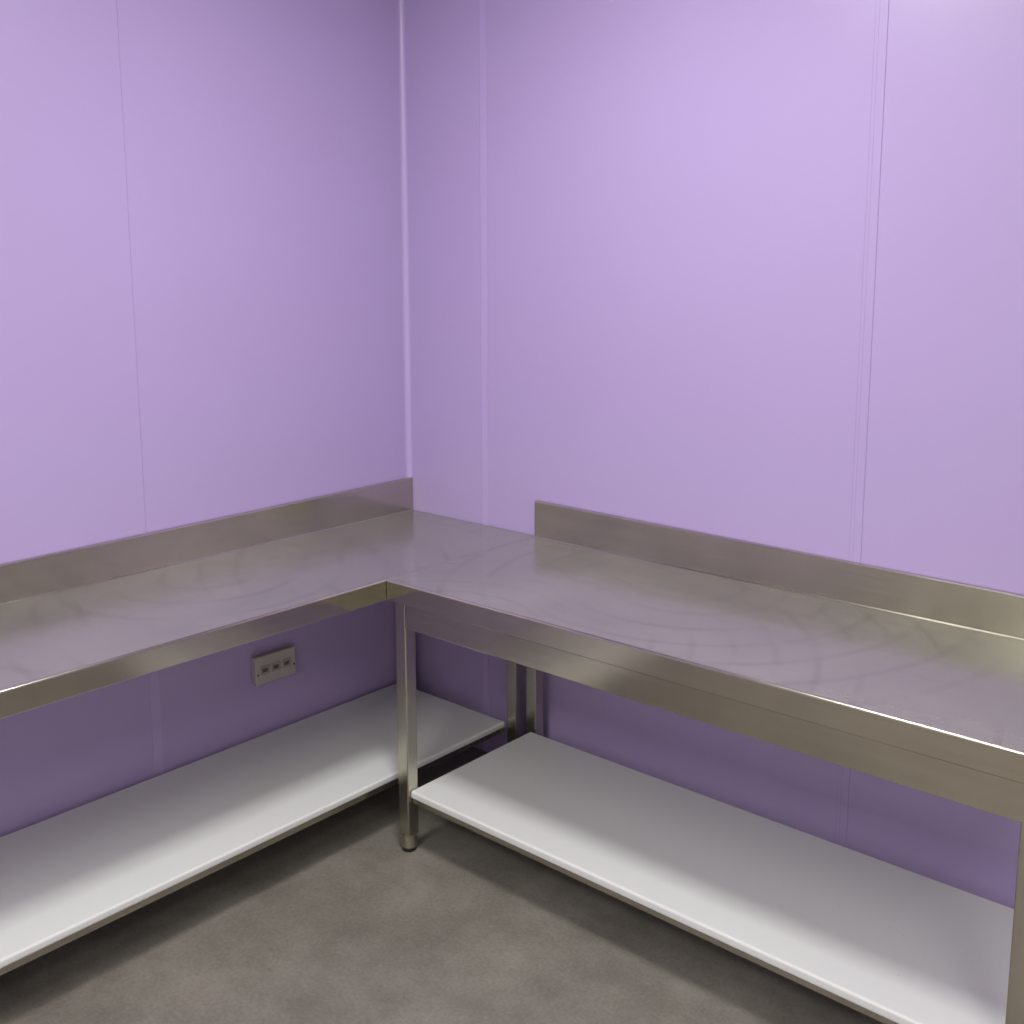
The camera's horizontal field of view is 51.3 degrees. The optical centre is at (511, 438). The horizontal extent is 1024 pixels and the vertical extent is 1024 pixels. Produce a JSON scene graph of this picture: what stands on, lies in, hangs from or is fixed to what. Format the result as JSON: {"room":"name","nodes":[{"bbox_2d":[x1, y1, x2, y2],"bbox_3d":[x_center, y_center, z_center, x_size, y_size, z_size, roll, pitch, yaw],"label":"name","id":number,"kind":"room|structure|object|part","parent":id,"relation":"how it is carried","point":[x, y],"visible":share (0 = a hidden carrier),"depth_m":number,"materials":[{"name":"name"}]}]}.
{"room":"commercial kitchen","nodes":[
{"label":"commercial kitchen","id":0,"kind":"room"},
{"bbox_2d":[0,0,405,836],"bbox_3d":[-1.939,-0.111,2.238,0.100,3.000,4.800,8,12,41],"label":"wall","id":1,"kind":"structure","parent":0,"point":[262,150],"depth_m":3.23,"materials":[{"name":"purple paint"}]},
{"bbox_2d":[116,0,146,532],"bbox_3d":[-1.098,-0.673,3.045,0.001,2.140,0.002,8,12,41],"label":"joint line","id":2,"kind":"object","parent":1,"relation":"attached to","point":[116,0],"visible":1,"depth_m":3.07,"materials":[{"name":"purple"}]},
{"bbox_2d":[149,671,163,776],"bbox_3d":[-1.097,0.809,3.275,0.002,0.860,0.032,8,12,41],"label":"strip","id":3,"kind":"object","parent":1,"relation":"attached to","point":[153,676],"visible":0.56,"depth_m":3.29,"materials":[{"name":"purple"}]},
{"bbox_2d":[251,646,295,686],"bbox_3d":[-0.802,0.764,3.585,0.034,0.098,0.164,8,12,41],"label":"wall socket","id":4,"kind":"object","parent":1,"relation":"attached to","point":[268,667],"visible":1,"depth_m":3.57,"materials":[{"name":"beige plastic"}]},
{"bbox_2d":[398,0,412,485],"bbox_3d":[-0.385,-0.373,3.902,0.018,3.000,0.018,8,12,41],"label":"trim","id":5,"kind":"structure","parent":1,"relation":"attached to","point":[401,3],"depth_m":3.85,"materials":[{"name":"purple"}]},
{"bbox_2d":[0,747,883,1023],"bbox_3d":[-0.169,1.657,0.947,4.800,0.100,4.800,8,12,41],"label":"floor","id":6,"kind":"structure","parent":0,"point":[331,921],"depth_m":2.73,"materials":[{"name":"grey concrete"}]},
{"bbox_2d":[0,477,534,975],"bbox_3d":[-0.956,0.801,2.954,0.628,0.974,2.447,8,12,41],"label":"prep table","id":7,"kind":"object","parent":6,"relation":"on","point":[79,620],"visible":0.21,"depth_m":3.04,"materials":[{"name":"metal"}]},
{"bbox_3d":[-0.989,1.118,2.996,0.530,0.023,2.310,8,12,41],"label":"shelf rail","id":8,"kind":"part","parent":7,"relation":"part of","materials":[{"name":"metal"}]},
{"bbox_3d":[-0.993,1.096,2.990,0.543,0.022,2.323,8,12,41],"label":"shelf panel","id":9,"kind":"part","parent":7,"relation":"part of","materials":[{"name":"white laminate"}]},
{"bbox_2d":[0,477,534,718],"bbox_3d":[-0.956,0.412,2.894,0.628,0.186,2.447,8,12,41],"label":"countertop","id":10,"kind":"structure","parent":7,"relation":"on","point":[79,620],"depth_m":3.02,"materials":[{"name":"metal"}]},
{"bbox_3d":[0.012,0.745,3.644,0.042,0.767,0.042,8,12,41],"label":"leg","id":11,"kind":"part","parent":7,"relation":"part of","materials":[{"name":"metal"}]},
{"bbox_2d":[387,500,1023,1023],"bbox_3d":[0.539,0.821,2.818,1.800,0.974,0.687,8,12,41],"label":"prep table","id":12,"kind":"object","parent":6,"relation":"on","point":[912,680],"visible":1,"depth_m":2.68,"materials":[{"name":"metal"}]},
{"bbox_3d":[-0.312,0.819,3.171,0.042,0.767,0.042,8,12,41],"label":"leg","id":13,"kind":"part","parent":12,"relation":"part of","materials":[{"name":"metal"}]},
{"bbox_3d":[0.077,0.753,3.587,0.042,0.767,0.042,8,12,41],"label":"leg","id":14,"kind":"part","parent":12,"relation":"part of","materials":[{"name":"metal"}]},
{"bbox_3d":[0.511,1.141,2.847,1.675,0.021,0.538,8,12,41],"label":"shelf rail","id":15,"kind":"part","parent":12,"relation":"part of","materials":[{"name":"metal"}]},
{"bbox_2d":[387,500,1023,783],"bbox_3d":[0.539,0.431,2.758,1.800,0.186,0.687,8,12,41],"label":"countertop","id":16,"kind":"structure","parent":12,"relation":"on","point":[933,667],"depth_m":2.69,"materials":[{"name":"metal"}]},
{"bbox_3d":[0.511,1.118,2.845,1.680,0.024,0.556,8,12,41],"label":"shelf panel","id":17,"kind":"part","parent":12,"relation":"part of","materials":[{"name":"white laminate"}]},
{"bbox_3d":[0.986,0.992,2.049,0.042,0.767,0.042,8,12,41],"label":"leg","id":18,"kind":"part","parent":12,"relation":"part of","materials":[{"name":"metal"}]},
{"bbox_2d":[405,0,1023,908],"bbox_3d":[1.415,-0.144,2.421,4.700,3.000,0.100,8,12,41],"label":"wall","id":19,"kind":"structure","parent":0,"point":[677,189],"depth_m":3.04,"materials":[{"name":"purple paint"}]},
{"bbox_2d":[479,58,483,750],"bbox_3d":[-0.107,-0.337,3.672,0.002,3.000,0.001,8,12,41],"label":"shadow gap","id":20,"kind":"object","parent":19,"relation":"attached to","point":[479,58],"visible":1,"depth_m":3.63,"materials":[{"name":"purple"}]},
{"bbox_2d":[479,0,489,752],"bbox_3d":[-0.096,-0.336,3.662,0.030,3.000,0.003,8,12,41],"label":"strip","id":21,"kind":"object","parent":19,"relation":"attached to","point":[482,3],"visible":0.68,"depth_m":3.63,"materials":[{"name":"purple"}]},
{"bbox_2d":[835,0,887,846],"bbox_3d":[0.921,-0.200,2.782,0.032,3.000,0.001,8,12,41],"label":"strip","id":22,"kind":"object","parent":19,"relation":"attached to","point":[866,327],"visible":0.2,"depth_m":2.76,"materials":[{"name":"purple plastic"}]},
{"bbox_2d":[835,0,888,844],"bbox_3d":[0.921,-0.200,2.782,0.033,3.000,0.001,8,12,41],"label":"shadow gap","id":23,"kind":"object","parent":19,"relation":"attached to","point":[876,0],"visible":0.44,"depth_m":2.76,"materials":[{"name":"purple"}]}
]}

